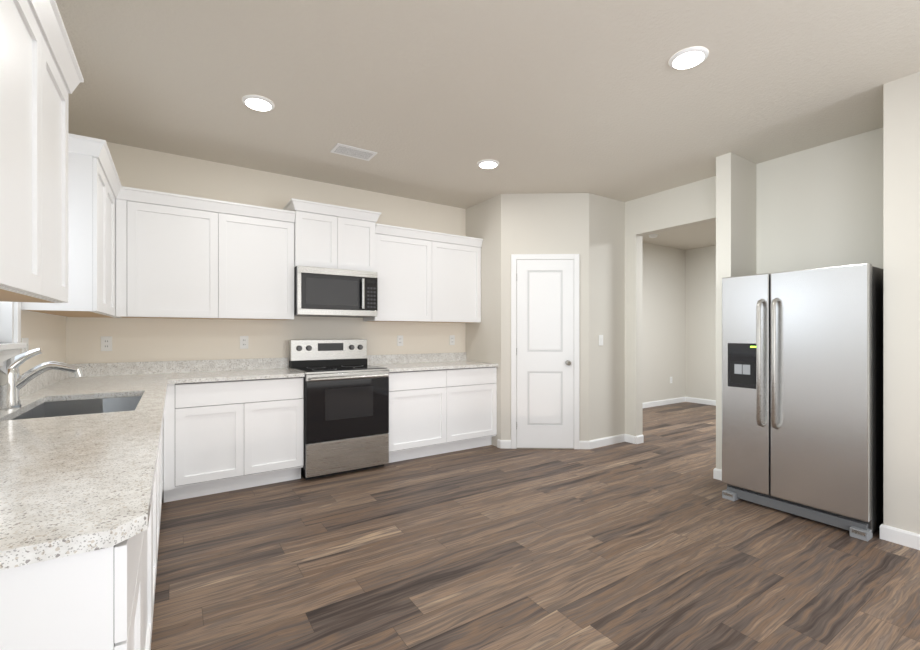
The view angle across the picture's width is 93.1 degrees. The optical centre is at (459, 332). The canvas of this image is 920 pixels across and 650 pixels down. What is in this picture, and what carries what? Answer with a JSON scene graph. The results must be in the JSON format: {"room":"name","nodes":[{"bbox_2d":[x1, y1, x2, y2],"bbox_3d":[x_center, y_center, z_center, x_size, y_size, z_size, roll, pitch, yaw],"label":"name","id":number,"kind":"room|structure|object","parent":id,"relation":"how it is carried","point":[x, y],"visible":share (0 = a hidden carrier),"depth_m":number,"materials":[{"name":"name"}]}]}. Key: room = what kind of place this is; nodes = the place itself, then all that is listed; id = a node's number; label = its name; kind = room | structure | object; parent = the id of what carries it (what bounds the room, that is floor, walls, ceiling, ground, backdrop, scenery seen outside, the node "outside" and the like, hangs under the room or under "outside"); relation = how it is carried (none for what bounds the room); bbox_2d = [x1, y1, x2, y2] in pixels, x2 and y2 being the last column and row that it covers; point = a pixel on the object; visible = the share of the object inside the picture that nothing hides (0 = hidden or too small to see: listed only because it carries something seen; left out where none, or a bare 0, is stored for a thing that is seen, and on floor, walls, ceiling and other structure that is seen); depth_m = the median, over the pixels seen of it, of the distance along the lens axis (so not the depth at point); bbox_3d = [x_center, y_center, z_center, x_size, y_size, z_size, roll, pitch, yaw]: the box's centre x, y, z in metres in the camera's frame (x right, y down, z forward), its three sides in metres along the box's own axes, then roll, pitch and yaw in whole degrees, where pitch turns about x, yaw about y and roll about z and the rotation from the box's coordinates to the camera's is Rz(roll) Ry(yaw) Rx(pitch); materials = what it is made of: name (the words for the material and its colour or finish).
{"room":"kitchen","nodes":[
{"label":"kitchen","id":0,"kind":"room"},
{"bbox_2d":[0,72,919,533],"bbox_3d":[2.533,-0.130,2.622,8.790,2.760,7.500,0,0,-33],"label":"wall","id":1,"kind":"structure","parent":0,"point":[650,314],"depth_m":3.99,"materials":[{"name":"beige paint"}]},
{"bbox_2d":[0,0,15,291],"bbox_3d":[-1.176,-0.579,0.834,0.322,0.914,0.490,0,0,-33],"label":"upper cabinet","id":2,"kind":"object","parent":1,"relation":"attached to","point":[7,7],"depth_m":1.17,"materials":[{"name":"white wood"}]},
{"bbox_2d":[0,301,26,365],"bbox_3d":[-2.145,-0.426,1.916,0.188,1.162,0.796,0,0,-33],"label":"window","id":3,"kind":"structure","parent":1,"relation":"in","point":[11,345],"depth_m":2.20,"materials":[{"name":"white"}]},
{"bbox_2d":[21,338,28,352],"bbox_3d":[-2.383,0.085,2.393,0.010,0.116,0.116,0,0,-33],"label":"electrical outlet","id":4,"kind":"object","parent":1,"relation":"attached to","point":[24,340],"visible":0.58,"depth_m":2.38,"materials":[{"name":"white plastic"}]},
{"bbox_2d":[0,0,51,302],"bbox_3d":[-1.395,-0.579,1.170,0.322,0.914,0.549,0,0,-33],"label":"upper cabinet","id":5,"kind":"object","parent":1,"relation":"attached to","point":[41,77],"depth_m":1.38,"materials":[{"name":"white wood"}]},
{"bbox_2d":[0,32,75,302],"bbox_3d":[-1.614,-0.579,1.504,0.322,0.914,0.490,0,0,-33],"label":"upper cabinet","id":6,"kind":"object","parent":1,"relation":"attached to","point":[63,84],"depth_m":1.69,"materials":[{"name":"white wood"}]},
{"bbox_2d":[21,141,128,317],"bbox_3d":[-2.487,-0.579,2.900,0.389,0.914,1.234,0,0,-33],"label":"upper cabinet","id":7,"kind":"object","parent":1,"relation":"attached to","point":[98,203],"depth_m":2.45,"materials":[{"name":"white wood"}]},
{"bbox_2d":[101,336,111,350],"bbox_3d":[-2.787,0.085,3.438,0.070,0.116,0.007,0,0,-33],"label":"electrical outlet","id":8,"kind":"object","parent":1,"relation":"attached to","point":[106,343],"visible":1,"depth_m":3.44,"materials":[{"name":"white plastic"}]},
{"bbox_2d":[113,189,228,318],"bbox_3d":[-2.317,-0.579,3.520,0.744,0.914,0.383,0,0,-33],"label":"upper cabinet","id":9,"kind":"object","parent":1,"relation":"attached to","point":[137,253],"depth_m":3.43,"materials":[{"name":"white wood"}]},
{"bbox_2d":[240,336,247,348],"bbox_3d":[-1.967,0.085,3.974,0.070,0.116,0.007,0,0,-33],"label":"electrical outlet","id":10,"kind":"object","parent":1,"relation":"attached to","point":[243,342],"visible":1,"depth_m":3.97,"materials":[{"name":"white plastic"}]},
{"bbox_2d":[229,205,294,319],"bbox_3d":[-1.848,-0.579,3.863,0.658,0.914,0.323,0,0,-33],"label":"upper cabinet","id":11,"kind":"object","parent":1,"relation":"attached to","point":[261,244],"depth_m":3.77,"materials":[{"name":"white wood"}]},
{"bbox_2d":[282,198,380,271],"bbox_3d":[-1.233,-0.890,4.222,0.840,0.588,0.394,0,0,-33],"label":"upper cabinet","id":12,"kind":"object","parent":1,"relation":"attached to","point":[333,236],"visible":0.75,"depth_m":4.07,"materials":[{"name":"white wood"}]},
{"bbox_2d":[294,266,377,317],"bbox_3d":[-1.214,-0.378,4.193,0.748,0.432,0.463,0,0,-33],"label":"over-the-range microwave","id":13,"kind":"object","parent":12,"relation":"attached to","point":[324,292],"visible":1,"depth_m":4.03,"materials":[{"name":"silver metal"}]},
{"bbox_2d":[397,335,402,345],"bbox_3d":[-0.662,0.085,4.828,0.070,0.116,0.007,0,0,-33],"label":"electrical outlet","id":14,"kind":"object","parent":1,"relation":"attached to","point":[399,340],"visible":1,"depth_m":4.83,"materials":[{"name":"white plastic"}]},
{"bbox_2d":[363,227,438,322],"bbox_3d":[-0.636,-0.579,4.656,0.710,0.914,0.322,0,0,-33],"label":"upper cabinet","id":15,"kind":"object","parent":1,"relation":"attached to","point":[427,276],"depth_m":4.53,"materials":[{"name":"white wood"}]},
{"bbox_2d":[450,335,454,344],"bbox_3d":[-0.093,0.085,5.201,0.070,0.116,0.007,0,0,-33],"label":"electrical outlet","id":16,"kind":"object","parent":1,"relation":"attached to","point":[452,339],"visible":1,"depth_m":5.20,"materials":[{"name":"white plastic"}]},
{"bbox_2d":[439,235,481,322],"bbox_3d":[-0.142,-0.579,4.979,0.709,0.914,0.322,0,0,-33],"label":"upper cabinet","id":17,"kind":"object","parent":1,"relation":"attached to","point":[459,259],"depth_m":4.89,"materials":[{"name":"white wood"}]},
{"bbox_2d":[511,254,578,448],"bbox_3d":[0.919,0.200,4.707,0.732,2.101,0.020,0,0,2],"label":"door frame","id":18,"kind":"structure","parent":1,"relation":"attached to","point":[515,257],"depth_m":4.70,"materials":[{"name":"white wood"}]},
{"bbox_2d":[516,260,573,447],"bbox_3d":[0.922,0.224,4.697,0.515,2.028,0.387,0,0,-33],"label":"pantry door","id":19,"kind":"structure","parent":1,"relation":"in","point":[545,353],"depth_m":4.71,"materials":[{"name":"white wood"}]},
{"bbox_2d":[599,335,602,345],"bbox_3d":[1.555,0.080,4.801,0.070,0.116,0.010,0,0,-33],"label":"light switch","id":20,"kind":"object","parent":1,"relation":"attached to","point":[600,340],"visible":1,"depth_m":4.80,"materials":[{"name":"white plastic"}]},
{"bbox_2d":[613,434,643,442],"bbox_3d":[1.723,1.206,5.542,0.014,0.088,1.366,0,0,-33],"label":"baseboard","id":21,"kind":"structure","parent":1,"relation":"attached to","point":[640,439],"depth_m":4.95,"materials":[{"name":"white wood"}]},
{"bbox_2d":[642,397,685,407],"bbox_3d":[2.712,1.206,7.033,3.300,0.088,0.014,0,0,-33],"label":"baseboard","id":22,"kind":"structure","parent":1,"relation":"attached to","point":[682,399],"depth_m":7.56,"materials":[{"name":"white wood"}]},
{"bbox_2d":[686,397,715,405],"bbox_3d":[6.071,1.206,4.955,0.014,0.088,7.170,0,0,-33],"label":"baseboard","id":23,"kind":"structure","parent":1,"relation":"attached to","point":[688,399],"depth_m":7.70,"materials":[{"name":"white wood"}]},
{"bbox_2d":[713,468,721,479],"bbox_3d":[2.380,1.206,3.874,0.474,0.088,0.017,0,0,-33],"label":"baseboard","id":24,"kind":"structure","parent":1,"relation":"attached to","point":[717,473],"depth_m":3.72,"materials":[{"name":"white wood"}]},
{"bbox_2d":[880,523,919,549],"bbox_3d":[3.218,1.206,1.644,0.014,0.088,2.414,0,0,-33],"label":"baseboard","id":25,"kind":"structure","parent":1,"relation":"attached to","point":[901,537],"depth_m":2.57,"materials":[{"name":"white wood"}]},
{"bbox_2d":[55,0,919,249],"bbox_3d":[2.533,-1.570,2.622,9.090,0.120,7.800,0,0,-33],"label":"ceiling","id":26,"kind":"structure","parent":0,"point":[434,101],"depth_m":2.66,"materials":[{"name":"beige paint"}]},
{"bbox_2d":[242,95,274,110],"bbox_3d":[-1.322,-1.503,2.860,0.196,0.014,0.196,0,0,-33],"label":"recessed light","id":27,"kind":"object","parent":26,"relation":"in","point":[257,103],"visible":1,"depth_m":2.84,"materials":[{"name":"white plastic"}]},
{"bbox_2d":[330,143,376,160],"bbox_3d":[-0.885,-1.505,3.636,0.340,0.009,0.200,0,0,-33],"label":"ceiling vent","id":28,"kind":"object","parent":26,"relation":"in","point":[353,152],"visible":1,"depth_m":3.62,"materials":[{"name":"white metal"}]},
{"bbox_2d":[477,159,498,168],"bbox_3d":[0.251,-1.503,3.889,0.196,0.014,0.196,0,0,-33],"label":"recessed light","id":29,"kind":"object","parent":26,"relation":"in","point":[488,164],"visible":0.98,"depth_m":3.87,"materials":[{"name":"white plastic"}]},
{"bbox_2d":[649,234,657,237],"bbox_3d":[2.971,-1.492,6.709,0.129,0.034,0.129,0,0,-33],"label":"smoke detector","id":30,"kind":"object","parent":26,"relation":"attached to","point":[653,235],"visible":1,"depth_m":6.67,"materials":[{"name":"white plastic"}]},
{"bbox_2d":[669,46,708,69],"bbox_3d":[1.254,-1.503,2.394,0.196,0.014,0.196,0,0,-33],"label":"recessed light","id":31,"kind":"object","parent":26,"relation":"in","point":[687,58],"visible":1,"depth_m":2.38,"materials":[{"name":"white plastic"}]},
{"bbox_2d":[151,402,919,649],"bbox_3d":[2.533,1.300,2.622,9.090,0.100,7.800,0,0,-33],"label":"floor","id":32,"kind":"structure","parent":0,"point":[655,540],"depth_m":2.38,"materials":[{"name":"brown wood"}]},
{"bbox_2d":[0,396,162,649],"bbox_3d":[-1.790,0.808,2.043,0.617,0.884,3.431,0,0,-33],"label":"base cabinet","id":33,"kind":"object","parent":32,"relation":"on","point":[101,599],"visible":0.38,"depth_m":0.75,"materials":[{"name":"white wood"}]},
{"bbox_2d":[0,361,171,569],"bbox_3d":[-1.765,0.301,2.044,0.660,0.130,3.456,0,0,-33],"label":"countertop","id":34,"kind":"structure","parent":33,"relation":"on","point":[70,485],"depth_m":1.11,"materials":[{"name":"beige stone"}]},
{"bbox_2d":[0,348,83,408],"bbox_3d":[-1.934,0.201,2.018,0.297,0.268,0.079,0,0,-33],"label":"faucet","id":35,"kind":"object","parent":34,"relation":"on","point":[13,381],"visible":1,"depth_m":1.96,"materials":[{"name":"silver metal"}]},
{"bbox_2d":[12,396,141,419],"bbox_3d":[-1.805,0.474,2.102,0.446,0.214,0.796,0,0,-33],"label":"undermount sink","id":36,"kind":"object","parent":34,"relation":"in","point":[72,407],"visible":0.02,"depth_m":2.39,"materials":[{"name":"silver metal"}]},
{"bbox_2d":[73,361,155,365],"bbox_3d":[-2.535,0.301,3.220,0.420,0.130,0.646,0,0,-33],"label":"backsplash","id":37,"kind":"structure","parent":33,"relation":"on","point":[122,363],"depth_m":3.45,"materials":[{"name":"beige stone"}]},
{"bbox_2d":[163,377,303,502],"bbox_3d":[-1.892,0.808,3.658,0.976,0.884,0.617,0,0,-33],"label":"base cabinet","id":38,"kind":"object","parent":32,"relation":"on","point":[221,436],"visible":0.88,"depth_m":3.38,"materials":[{"name":"white wood"}]},
{"bbox_2d":[168,358,304,383],"bbox_3d":[-1.867,0.301,3.657,0.936,0.130,0.646,0,0,-33],"label":"countertop","id":39,"kind":"structure","parent":38,"relation":"on","point":[191,371],"depth_m":3.73,"materials":[{"name":"beige stone"}]},
{"bbox_2d":[289,339,388,479],"bbox_3d":[-1.127,0.657,4.079,0.752,1.184,0.694,0,0,-33],"label":"range","id":40,"kind":"object","parent":32,"relation":"on","point":[346,404],"visible":1,"depth_m":3.87,"materials":[{"name":"silver metal"}]},
{"bbox_2d":[388,369,451,462],"bbox_3d":[-0.549,0.808,4.536,0.704,0.884,0.616,0,0,-33],"label":"base cabinet","id":41,"kind":"object","parent":32,"relation":"on","point":[435,412],"depth_m":4.29,"materials":[{"name":"white wood"}]},
{"bbox_2d":[367,352,497,371],"bbox_3d":[-0.296,0.301,4.684,1.290,0.130,0.646,0,0,-33],"label":"countertop","id":42,"kind":"structure","parent":41,"relation":"on","point":[412,362],"depth_m":4.75,"materials":[{"name":"beige stone"}]},
{"bbox_2d":[452,367,496,451],"bbox_3d":[-0.060,0.808,4.857,0.705,0.884,0.616,0,0,-33],"label":"base cabinet","id":43,"kind":"object","parent":32,"relation":"on","point":[474,390],"depth_m":4.64,"materials":[{"name":"white wood"}]},
{"bbox_2d":[722,263,882,540],"bbox_3d":[2.525,0.413,3.160,0.884,1.672,0.840,0,0,-33],"label":"refrigerator","id":44,"kind":"object","parent":32,"relation":"on","point":[802,393],"visible":1,"depth_m":2.86,"materials":[{"name":"silver metal"}]}
]}

